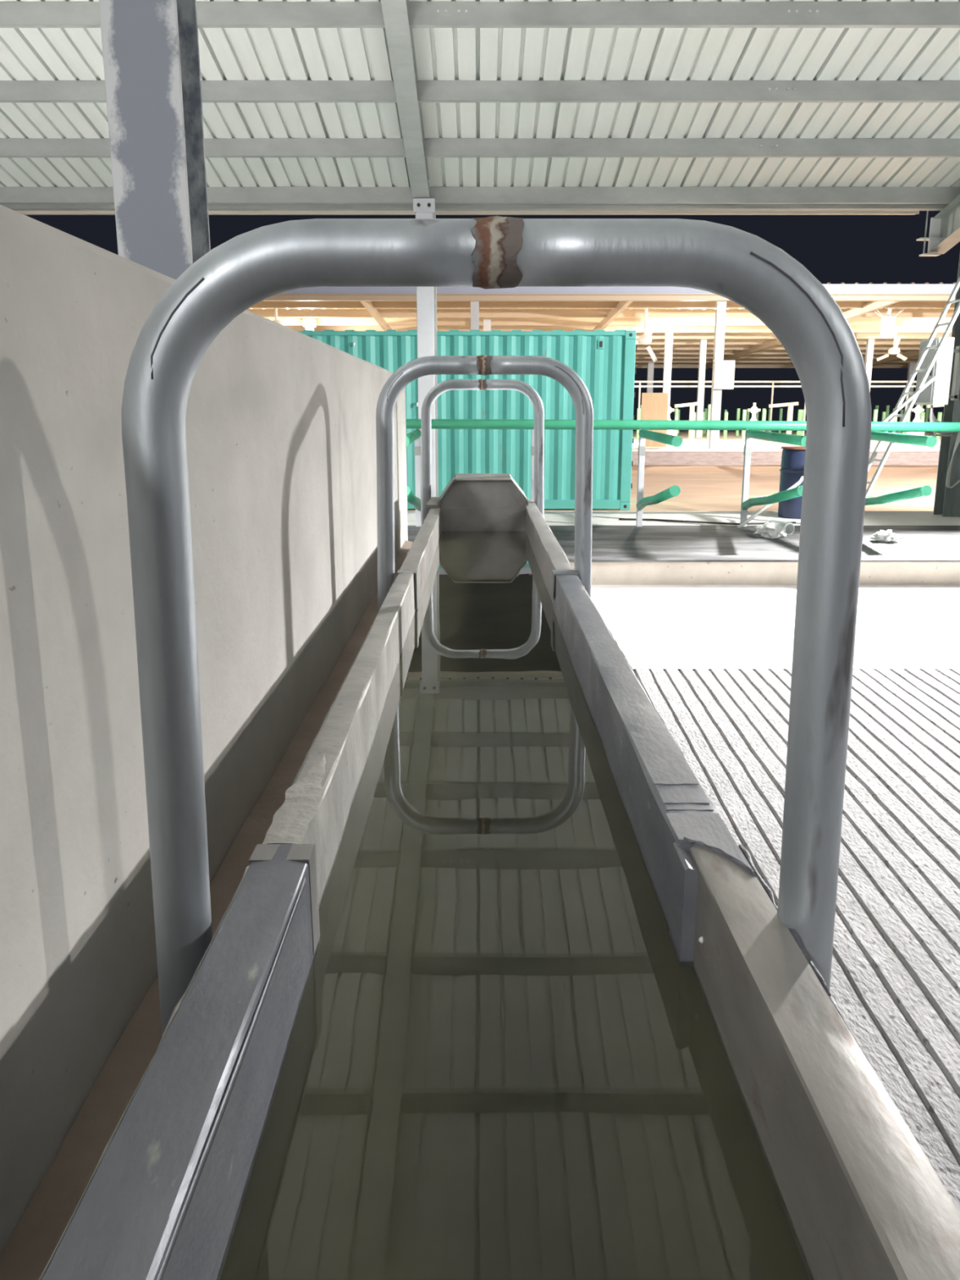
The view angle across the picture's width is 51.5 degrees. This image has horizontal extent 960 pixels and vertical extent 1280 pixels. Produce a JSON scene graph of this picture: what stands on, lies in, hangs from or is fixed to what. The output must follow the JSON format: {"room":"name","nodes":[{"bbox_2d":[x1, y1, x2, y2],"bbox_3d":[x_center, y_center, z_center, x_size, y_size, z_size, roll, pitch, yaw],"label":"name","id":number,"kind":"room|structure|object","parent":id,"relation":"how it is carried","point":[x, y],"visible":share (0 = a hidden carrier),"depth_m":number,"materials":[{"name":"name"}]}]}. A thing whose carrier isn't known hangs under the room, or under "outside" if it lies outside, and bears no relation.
{"room":"cattle barn","nodes":[
{"label":"cattle barn","id":0,"kind":"room"},
{"bbox_2d":[0,205,408,1253],"bbox_3d":[-0.565,0.391,2.015,0.155,2.093,9.750,0,13,0],"label":"wall","id":1,"kind":"structure","parent":0,"point":[281,421],"depth_m":1.30,"materials":[{"name":"concrete"}]},
{"bbox_2d":[0,0,959,256],"bbox_3d":[0.000,-5.650,1.258,27.600,6.158,26.000,0,13,0],"label":"ceiling","id":2,"kind":"structure","parent":0,"point":[310,107],"depth_m":11.45,"materials":[{"name":"metal"}]},
{"bbox_2d":[407,464,937,511],"bbox_3d":[7.500,-3.489,22.185,75.000,0.086,16.000,0,13,0],"label":"ground","id":3,"kind":"structure","parent":0,"point":[702,487],"depth_m":21.51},
{"bbox_2d":[297,329,636,510],"bbox_3d":[-3.634,-3.766,17.113,12.212,2.822,2.516,0,13,0],"label":"shipping container","id":4,"kind":"object","parent":3,"relation":"on","point":[604,361],"visible":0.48,"depth_m":15.90,"materials":[{"name":"paint"},{"name":"corrugated steel"}]},
{"bbox_2d":[597,339,604,349],"bbox_3d":[1.900,-4.652,15.665,0.100,0.140,0.020,0,13,0],"label":"vent","id":5,"kind":"object","parent":4,"relation":"attached to","point":[600,342],"depth_m":15.65,"materials":[{"name":"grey metal"}]},
{"bbox_2d":[246,282,956,466],"bbox_3d":[6.180,-10.450,41.544,60.360,5.429,26.340,0,13,0],"label":"barn","id":6,"kind":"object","parent":3,"relation":"on","point":[726,330],"visible":0.16,"depth_m":33.48,"materials":[{"name":"beige wood"}]},
{"bbox_2d":[272,308,287,327],"bbox_3d":[-6.459,-10.219,31.455,0.669,0.729,0.604,0,13,0],"label":"ceiling fan","id":7,"kind":"object","parent":6,"relation":"hanging from","point":[276,320],"visible":0.4,"depth_m":31.44,"materials":[{"name":"white paint"}]},
{"bbox_2d":[302,317,315,326],"bbox_3d":[-5.900,-10.992,34.441,0.440,0.288,0.135,0,13,0],"label":"floodlight","id":8,"kind":"object","parent":6,"relation":"attached to","point":[306,322],"visible":1,"depth_m":34.38,"materials":[{"name":"white paint"}]},
{"bbox_2d":[635,408,640,439],"bbox_3d":[6.300,-8.595,39.581,0.120,1.200,0.120,0,13,0],"label":"post","id":9,"kind":"object","parent":6,"relation":"on","point":[638,413],"visible":0.74,"depth_m":39.48,"materials":[{"name":"white paint"}]},
{"bbox_2d":[635,308,659,362],"bbox_3d":[5.104,-9.736,31.613,1.212,1.744,0.512,0,13,0],"label":"ceiling fan","id":10,"kind":"object","parent":6,"relation":"hanging from","point":[644,339],"visible":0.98,"depth_m":31.52,"materials":[{"name":"white paint"}]},
{"bbox_2d":[640,392,668,447],"bbox_3d":[5.350,-6.757,30.594,0.800,1.630,0.060,0,13,0],"label":"plywood board","id":11,"kind":"object","parent":6,"relation":"on","point":[654,405],"visible":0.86,"depth_m":30.49,"materials":[{"name":"beige wood"}]},
{"bbox_2d":[668,407,675,435],"bbox_3d":[7.000,-8.129,37.123,0.680,1.400,0.663,0,13,0],"label":"stand","id":12,"kind":"object","parent":6,"relation":"on","point":[670,432],"visible":0.19,"depth_m":36.97,"materials":[{"name":"white paint"}]},
{"bbox_2d":[674,409,678,435],"bbox_3d":[7.799,-8.571,39.587,0.120,1.150,0.120,0,13,0],"label":"post","id":13,"kind":"object","parent":6,"relation":"on","point":[676,418],"visible":0.45,"depth_m":39.47,"materials":[{"name":"green paint"}]},
{"bbox_2d":[677,409,679,433],"bbox_3d":[9.823,-10.826,49.329,0.120,1.150,0.120,0,13,0],"label":"post","id":14,"kind":"object","parent":6,"relation":"on","point":[678,410],"visible":0.47,"depth_m":49.22,"materials":[{"name":"green paint"}]},
{"bbox_2d":[674,401,698,439],"bbox_3d":[8.075,-8.599,39.067,0.913,1.440,0.160,0,13,0],"label":"post","id":15,"kind":"object","parent":6,"relation":"on","point":[691,405],"visible":0.86,"depth_m":38.91,"materials":[{"name":"white metal"}]},
{"bbox_2d":[685,317,699,324],"bbox_3d":[7.360,-11.047,34.428,0.440,0.240,0.135,0,13,0],"label":"floodlight","id":16,"kind":"object","parent":6,"relation":"attached to","point":[689,320],"visible":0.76,"depth_m":34.37,"materials":[{"name":"white paint"}]},
{"bbox_2d":[693,412,696,439],"bbox_3d":[8.496,-8.522,39.598,0.120,1.050,0.120,0,13,0],"label":"post","id":17,"kind":"object","parent":6,"relation":"on","point":[695,412],"visible":0.38,"depth_m":39.58,"materials":[{"name":"white metal"}]},
{"bbox_2d":[702,412,705,435],"bbox_3d":[9.964,-9.650,44.469,0.120,1.050,0.120,0,13,0],"label":"post","id":18,"kind":"object","parent":6,"relation":"on","point":[704,413],"visible":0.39,"depth_m":44.37,"materials":[{"name":"green paint"}]},
{"bbox_2d":[704,408,706,433],"bbox_3d":[11.161,-10.850,49.324,0.120,1.200,0.120,0,13,0],"label":"post","id":19,"kind":"object","parent":6,"relation":"on","point":[705,409],"visible":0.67,"depth_m":49.20,"materials":[{"name":"green paint"}]},
{"bbox_2d":[706,404,711,439],"bbox_3d":[9.107,-8.668,39.564,0.120,1.350,0.120,0,13,0],"label":"post","id":20,"kind":"object","parent":6,"relation":"on","point":[709,405],"visible":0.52,"depth_m":39.48,"materials":[{"name":"green paint"}]},
{"bbox_2d":[711,360,735,389],"bbox_3d":[7.120,-7.753,29.111,0.600,0.820,0.220,0,13,0],"label":"meter box","id":21,"kind":"object","parent":6,"relation":"attached to","point":[723,371],"visible":1,"depth_m":29.01,"materials":[{"name":"white paint"}]},
{"bbox_2d":[723,412,728,439],"bbox_3d":[9.772,-8.522,39.598,0.120,1.050,0.120,0,13,0],"label":"post","id":22,"kind":"object","parent":6,"relation":"on","point":[726,415],"visible":0.82,"depth_m":39.58,"materials":[{"name":"metal"}]},
{"bbox_2d":[735,408,740,435],"bbox_3d":[11.512,-9.723,44.453,0.120,1.200,0.120,0,13,0],"label":"post","id":23,"kind":"object","parent":6,"relation":"on","point":[738,409],"visible":0.76,"depth_m":44.35,"materials":[{"name":"green paint"}]},
{"bbox_2d":[741,409,746,439],"bbox_3d":[10.495,-8.571,39.587,0.120,1.150,0.120,0,13,0],"label":"post","id":24,"kind":"object","parent":6,"relation":"on","point":[744,418],"visible":0.66,"depth_m":39.48,"materials":[{"name":"green paint"}]},
{"bbox_2d":[746,408,749,420],"bbox_3d":[13.254,-10.850,49.324,0.120,1.200,0.120,0,13,0],"label":"post","id":25,"kind":"object","parent":6,"relation":"on","point":[747,412],"visible":0.44,"depth_m":49.22,"materials":[{"name":"green paint"}]},
{"bbox_2d":[743,402,761,441],"bbox_3d":[10.200,-8.129,37.123,0.680,1.400,0.663,0,13,0],"label":"stand","id":26,"kind":"object","parent":6,"relation":"on","point":[753,410],"visible":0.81,"depth_m":36.98,"materials":[{"name":"white paint"}]},
{"bbox_2d":[755,408,759,420],"bbox_3d":[13.711,-10.850,49.324,0.120,1.200,0.120,0,13,0],"label":"post","id":27,"kind":"object","parent":6,"relation":"on","point":[757,413],"visible":0.22,"depth_m":49.22,"materials":[{"name":"green paint"}]},
{"bbox_2d":[761,409,766,431],"bbox_3d":[11.275,-8.571,39.587,0.120,1.150,0.120,0,13,0],"label":"post","id":28,"kind":"object","parent":6,"relation":"on","point":[764,411],"visible":0.44,"depth_m":39.46,"materials":[{"name":"green paint"}]},
{"bbox_2d":[767,408,770,431],"bbox_3d":[14.342,-10.850,49.324,0.120,1.200,0.120,0,13,0],"label":"post","id":29,"kind":"object","parent":6,"relation":"on","point":[769,411],"visible":0.29,"depth_m":49.22,"materials":[{"name":"green paint"}]},
{"bbox_2d":[634,380,916,435],"bbox_3d":[15.000,-9.947,42.861,30.000,2.355,0.090,0,13,0],"label":"pipeline","id":30,"kind":"object","parent":6,"relation":"on","point":[639,386],"visible":0.26,"depth_m":42.61,"materials":[{"name":"white paint"}]},
{"bbox_2d":[777,408,782,432],"bbox_3d":[14.882,-10.850,49.324,0.120,1.200,0.120,0,13,0],"label":"post","id":31,"kind":"object","parent":6,"relation":"on","point":[780,409],"visible":0.56,"depth_m":49.22,"materials":[{"name":"green paint"}]},
{"bbox_2d":[768,401,798,434],"bbox_3d":[11.725,-8.487,38.580,1.111,1.440,0.160,0,13,0],"label":"post","id":32,"kind":"object","parent":6,"relation":"on","point":[790,405],"visible":0.68,"depth_m":38.39,"materials":[{"name":"beige paint"}]},
{"bbox_2d":[796,409,802,435],"bbox_3d":[12.694,-8.571,39.587,0.120,1.150,0.120,0,13,0],"label":"post","id":33,"kind":"object","parent":6,"relation":"on","point":[799,416],"visible":0.44,"depth_m":39.48,"materials":[{"name":"green paint"}]},
{"bbox_2d":[800,409,804,435],"bbox_3d":[14.388,-9.698,44.458,0.120,1.150,0.120,0,13,0],"label":"post","id":34,"kind":"object","parent":6,"relation":"on","point":[802,412],"visible":0.44,"depth_m":44.34,"materials":[{"name":"green paint"}]},
{"bbox_2d":[872,409,877,422],"bbox_3d":[15.691,-8.571,39.587,0.120,1.150,0.120,0,13,0],"label":"post","id":35,"kind":"object","parent":6,"relation":"on","point":[875,411],"visible":0.44,"depth_m":39.47,"materials":[{"name":"green paint"}]},
{"bbox_2d":[875,405,878,422],"bbox_3d":[19.609,-10.923,49.307,0.120,1.350,0.120,0,13,0],"label":"post","id":36,"kind":"object","parent":6,"relation":"on","point":[876,406],"visible":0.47,"depth_m":49.14,"materials":[{"name":"green paint"}]},
{"bbox_2d":[881,412,885,421],"bbox_3d":[18.010,-9.650,44.469,0.120,1.050,0.120,0,13,0],"label":"post","id":37,"kind":"object","parent":6,"relation":"on","point":[883,417],"visible":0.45,"depth_m":44.34,"materials":[{"name":"green paint"}]},
{"bbox_2d":[868,308,905,338],"bbox_3d":[13.008,-10.074,31.491,1.047,1.029,1.082,0,13,0],"label":"ceiling fan","id":38,"kind":"object","parent":6,"relation":"hanging from","point":[888,321],"visible":0.99,"depth_m":31.43,"materials":[{"name":"white paint"}]},
{"bbox_2d":[885,405,889,422],"bbox_3d":[20.146,-10.923,49.307,0.120,1.350,0.120,0,13,0],"label":"post","id":39,"kind":"object","parent":6,"relation":"on","point":[887,406],"visible":0.44,"depth_m":49.18,"materials":[{"name":"green paint"}]},
{"bbox_2d":[876,332,906,360],"bbox_3d":[16.006,-11.341,38.350,1.190,1.135,0.665,0,13,0],"label":"ceiling fan","id":40,"kind":"object","parent":6,"relation":"hanging from","point":[894,350],"visible":0.98,"depth_m":38.36,"materials":[{"name":"white paint"}]},
{"bbox_2d":[892,408,897,432],"bbox_3d":[16.486,-8.595,39.581,0.120,1.200,0.120,0,13,0],"label":"post","id":41,"kind":"object","parent":6,"relation":"on","point":[895,418],"visible":0.1,"depth_m":39.49,"materials":[{"name":"green paint"}]},
{"bbox_2d":[899,409,903,433],"bbox_3d":[20.854,-10.826,49.329,0.120,1.150,0.120,0,13,0],"label":"post","id":42,"kind":"object","parent":6,"relation":"on","point":[901,411],"visible":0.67,"depth_m":49.19,"materials":[{"name":"green paint"}]},
{"bbox_2d":[904,412,910,434],"bbox_3d":[16.989,-8.571,39.587,0.120,1.150,0.120,0,13,0],"label":"post","id":43,"kind":"object","parent":6,"relation":"on","point":[908,419],"visible":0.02,"depth_m":39.49,"materials":[{"name":"green paint"}]},
{"bbox_2d":[906,404,924,435],"bbox_3d":[16.500,-8.242,37.610,0.680,1.400,0.663,0,13,0],"label":"stand","id":44,"kind":"object","parent":6,"relation":"on","point":[917,410],"visible":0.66,"depth_m":37.47,"materials":[{"name":"white paint"}]},
{"bbox_2d":[920,412,924,422],"bbox_3d":[17.567,-8.522,39.598,0.120,1.050,0.120,0,13,0],"label":"post","id":45,"kind":"object","parent":6,"relation":"on","point":[922,414],"visible":0.42,"depth_m":39.48,"materials":[{"name":"green paint"}]},
{"bbox_2d":[924,405,928,433],"bbox_3d":[22.110,-10.923,49.307,0.120,1.350,0.120,0,13,0],"label":"post","id":46,"kind":"object","parent":6,"relation":"on","point":[926,414],"visible":0.43,"depth_m":49.20,"materials":[{"name":"green paint"}]},
{"bbox_2d":[926,404,944,408],"bbox_3d":[18.100,-8.599,39.067,1.210,1.440,0.160,0,13,0],"label":"post","id":47,"kind":"object","parent":6,"relation":"on","point":[927,406],"visible":0.14,"depth_m":38.88,"materials":[{"name":"beige paint"}]},
{"bbox_2d":[935,412,942,439],"bbox_3d":[18.247,-8.522,39.598,0.120,1.050,0.120,0,13,0],"label":"post","id":48,"kind":"object","parent":6,"relation":"on","point":[940,414],"visible":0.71,"depth_m":39.50,"materials":[{"name":"metal"}]},
{"bbox_2d":[569,561,959,584],"bbox_3d":[1.000,-1.065,12.209,26.000,0.530,4.930,0,13,0],"label":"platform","id":49,"kind":"object","parent":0,"point":[602,572],"visible":0.08,"depth_m":9.77,"materials":[{"name":"concrete"}]},
{"bbox_2d":[407,525,959,561],"bbox_3d":[1.000,-1.105,11.158,26.000,0.022,2.960,0,13,0],"label":"concrete floor","id":50,"kind":"structure","parent":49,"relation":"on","point":[609,543],"depth_m":10.92,"materials":[{"name":"concrete"}]},
{"bbox_2d":[405,429,421,526],"bbox_3d":[-0.770,-1.758,11.316,0.112,1.211,2.279,0,13,0],"label":"divider","id":51,"kind":"object","parent":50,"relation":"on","point":[415,435],"visible":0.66,"depth_m":12.28,"materials":[{"name":"metal"}]},
{"bbox_2d":[530,429,533,500],"bbox_3d":[0.670,-2.005,12.387,0.076,1.209,0.080,0,13,0],"label":"divider","id":52,"kind":"object","parent":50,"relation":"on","point":[532,430],"visible":0.27,"depth_m":12.33,"materials":[{"name":"metal"}]},
{"bbox_2d":[635,429,682,526],"bbox_3d":[2.000,-1.758,11.316,0.112,1.211,2.279,0,13,0],"label":"divider","id":53,"kind":"object","parent":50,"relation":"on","point":[675,441],"visible":0.96,"depth_m":11.68,"materials":[{"name":"metal"}]},
{"bbox_2d":[736,475,803,528],"bbox_3d":[3.648,-1.725,12.479,1.000,0.632,0.045,-6,14,-23],"label":"pole","id":54,"kind":"object","parent":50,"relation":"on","point":[801,479],"visible":0.81,"depth_m":12.43,"materials":[{"name":"white metal"}]},
{"bbox_2d":[753,522,786,538],"bbox_3d":[3.337,-1.268,11.444,0.391,0.167,0.338,0,13,0],"label":"plastic sheet","id":55,"kind":"object","parent":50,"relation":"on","point":[767,530],"visible":1,"depth_m":11.38,"materials":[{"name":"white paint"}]},
{"bbox_2d":[739,429,806,526],"bbox_3d":[3.310,-1.758,11.316,0.112,1.211,2.279,0,13,0],"label":"divider","id":56,"kind":"object","parent":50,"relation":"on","point":[798,440],"visible":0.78,"depth_m":11.59,"materials":[{"name":"metal"}]},
{"bbox_2d":[768,520,794,535],"bbox_3d":[3.543,-1.323,11.716,0.150,0.150,0.320,-6,14,-23],"label":"pipe offcut","id":57,"kind":"object","parent":50,"relation":"on","point":[789,526],"visible":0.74,"depth_m":11.58,"materials":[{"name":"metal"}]},
{"bbox_2d":[869,529,905,542],"bbox_3d":[4.499,-1.150,10.998,0.288,0.138,0.317,-12,17,-41],"label":"plastic sheet","id":58,"kind":"object","parent":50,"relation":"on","point":[887,536],"visible":1,"depth_m":10.94,"materials":[{"name":"white paint"}]},
{"bbox_2d":[865,431,937,505],"bbox_3d":[4.580,-1.758,11.316,0.112,1.211,2.279,0,13,0],"label":"divider","id":59,"kind":"object","parent":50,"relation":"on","point":[920,440],"visible":0.52,"depth_m":10.70,"materials":[{"name":"metal"}]},
{"bbox_2d":[405,418,959,431],"bbox_3d":[0.500,-2.661,12.317,14.001,0.198,0.120,0,13,0],"label":"rail","id":60,"kind":"object","parent":59,"relation":"attached to","point":[442,424],"visible":0.6,"depth_m":12.27,"materials":[{"name":"green metal"}]},
{"bbox_2d":[407,511,959,525],"bbox_3d":[1.000,-1.657,13.576,26.000,0.006,2.000,0,13,0],"label":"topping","id":61,"kind":"object","parent":49,"relation":"on","point":[552,517],"visible":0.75,"depth_m":13.62,"materials":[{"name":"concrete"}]},
{"bbox_2d":[413,198,438,497],"bbox_3d":[-0.748,-3.875,13.849,0.295,4.194,0.208,0,13,0],"label":"steel post","id":62,"kind":"object","parent":61,"relation":"on","point":[424,208],"visible":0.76,"depth_m":13.76,"materials":[{"name":"grey metal"}]},
{"bbox_2d":[618,518,795,524],"bbox_3d":[2.955,-1.540,12.997,2.281,0.022,0.345,3,13,11],"label":"cable","id":63,"kind":"object","parent":61,"relation":"on","point":[643,519],"visible":0.91,"depth_m":13.00,"materials":[{"name":"black rubber"}]},
{"bbox_2d":[777,446,805,519],"bbox_3d":[4.400,-2.156,13.614,0.604,0.950,0.604,0,13,0],"label":"barrel","id":64,"kind":"object","parent":61,"relation":"on","point":[793,459],"visible":0.43,"depth_m":13.43,"materials":[{"name":"blue plastic"}]},
{"bbox_2d":[866,276,959,496],"bbox_3d":[5.582,-3.357,12.595,1.738,3.766,0.525,-2,13,-8],"label":"ladder","id":65,"kind":"object","parent":61,"relation":"on","point":[921,387],"visible":0.74,"depth_m":12.60,"materials":[{"name":"metal"}]},
{"bbox_2d":[933,255,959,516],"bbox_3d":[6.550,-3.627,13.479,0.300,3.878,0.300,0,13,0],"label":"steel post","id":66,"kind":"object","parent":61,"relation":"on","point":[947,500],"visible":0.78,"depth_m":13.71,"materials":[{"name":"grey metal"}]},
{"bbox_2d":[915,337,959,404],"bbox_3d":[6.106,-3.514,13.054,0.583,0.840,0.580,0,13,0],"label":"electrical box","id":67,"kind":"object","parent":66,"relation":"attached to","point":[936,393],"visible":0.88,"depth_m":12.85,"materials":[{"name":"white paint"}]},
{"bbox_2d":[932,412,941,422],"bbox_3d":[6.198,-3.013,13.364,0.440,0.266,0.051,-6,14,-24],"label":"conduit","id":68,"kind":"object","parent":67,"relation":"attached to","point":[934,417],"visible":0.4,"depth_m":13.31,"materials":[{"name":"grey"}]},
{"bbox_2d":[931,404,954,433],"bbox_3d":[6.126,-2.937,13.277,0.615,0.375,0.128,-9,16,-35],"label":"conduit","id":69,"kind":"object","parent":67,"relation":"attached to","point":[932,405],"visible":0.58,"depth_m":13.40,"materials":[{"name":"grey metal"}]},
{"bbox_2d":[945,440,959,488],"bbox_3d":[6.470,-2.466,13.509,0.233,0.795,0.017,-1,13,-3],"label":"cable","id":70,"kind":"object","parent":66,"relation":"hanging from","point":[959,440],"visible":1,"depth_m":13.54,"materials":[{"name":"grey plastic"}]},
{"bbox_2d":[946,437,959,486],"bbox_3d":[6.467,-2.470,13.522,0.198,0.792,0.017,-1,13,-3],"label":"cable","id":71,"kind":"object","parent":66,"relation":"hanging from","point":[959,437],"visible":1,"depth_m":13.54,"materials":[{"name":"grey plastic"}]},
{"bbox_2d":[947,435,959,486],"bbox_3d":[6.465,-2.472,13.535,0.163,0.793,0.017,-1,13,-4],"label":"cable","id":72,"kind":"object","parent":66,"relation":"hanging from","point":[959,435],"visible":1,"depth_m":13.56,"materials":[{"name":"grey plastic"}]},
{"bbox_2d":[948,431,959,487],"bbox_3d":[6.462,-2.474,13.548,0.129,0.796,0.017,-1,13,-5],"label":"cable","id":73,"kind":"object","parent":66,"relation":"hanging from","point":[959,432],"visible":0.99,"depth_m":13.55,"materials":[{"name":"grey plastic"}]},
{"bbox_2d":[949,431,959,488],"bbox_3d":[6.460,-2.473,13.561,0.095,0.801,0.016,-2,13,-7],"label":"cable","id":74,"kind":"object","parent":66,"relation":"hanging from","point":[958,432],"visible":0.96,"depth_m":13.57,"materials":[{"name":"grey plastic"}]},
{"bbox_2d":[591,584,959,1213],"bbox_3d":[1.000,0.688,4.506,26.000,0.019,10.870,0,13,0],"label":"floor","id":75,"kind":"structure","parent":0,"point":[895,980],"depth_m":4.77,"materials":[{"name":"concrete"}]},
{"bbox_2d":[421,378,544,525],"bbox_3d":[0.016,-0.648,6.132,0.765,1.858,0.066,0,13,0],"label":"hoop","id":76,"kind":"object","parent":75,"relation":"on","point":[524,388],"visible":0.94,"depth_m":5.96,"materials":[{"name":"grey metal"}]},
{"bbox_2d":[375,355,593,613],"bbox_3d":[0.016,-0.047,3.536,0.765,1.858,0.066,0,13,0],"label":"hoop","id":77,"kind":"object","parent":75,"relation":"on","point":[484,365],"visible":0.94,"depth_m":3.36,"materials":[{"name":"grey metal"}]},
{"bbox_2d":[121,216,871,1035],"bbox_3d":[0.016,0.505,1.149,0.765,1.858,0.066,0,13,0],"label":"hoop","id":78,"kind":"object","parent":75,"relation":"on","point":[743,268],"visible":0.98,"depth_m":0.96,"materials":[{"name":"grey metal"}]},
{"bbox_2d":[39,473,959,1279],"bbox_3d":[0.018,0.406,2.828,0.659,1.294,7.229,0,13,0],"label":"trough","id":79,"kind":"object","parent":75,"relation":"on","point":[162,1199],"visible":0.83,"depth_m":0.97,"materials":[{"name":"metal"}]},
{"bbox_2d":[426,473,528,507],"bbox_3d":[-0.018,-0.893,5.926,0.585,0.161,0.550,0,13,0],"label":"hood","id":80,"kind":"object","parent":79,"relation":"attached to","point":[465,490],"depth_m":5.70,"materials":[{"name":"metal"}]},
{"bbox_2d":[217,531,817,1279],"bbox_3d":[0.021,0.268,2.527,0.506,0.298,6.663,0,13,0],"label":"water","id":81,"kind":"object","parent":79,"relation":"in","point":[503,1060],"visible":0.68,"depth_m":1.12,"materials":[{"name":"green liquid"}]},
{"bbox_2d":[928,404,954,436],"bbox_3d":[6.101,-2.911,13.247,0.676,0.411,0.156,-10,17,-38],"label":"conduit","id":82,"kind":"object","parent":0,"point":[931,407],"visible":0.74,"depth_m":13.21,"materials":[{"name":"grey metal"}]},
{"bbox_3d":[-6.320,2.162,-1.337,11.360,0.250,16.420,0,13,0],"label":"floor","id":83,"kind":"structure","parent":0,"visible":0},
{"bbox_2d":[98,0,210,279],"bbox_3d":[-0.832,-2.446,2.308,0.187,7.086,0.200,0,13,0],"label":"steel column","id":84,"kind":"structure","parent":83,"relation":"on","point":[150,48],"depth_m":2.50,"materials":[{"name":"grey metal"}]},
{"bbox_3d":[-0.060,1.383,2.075,1.120,0.230,9.420,0,13,0],"label":"floor","id":85,"kind":"structure","parent":0,"visible":0},
{"bbox_2d":[0,540,413,1279],"bbox_3d":[-0.393,0.623,2.864,0.190,0.854,7.700,0,13,0],"label":"ground strip","id":86,"kind":"object","parent":85,"relation":"on","point":[33,1242],"visible":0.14,"depth_m":1.29,"materials":[{"name":"concrete"}]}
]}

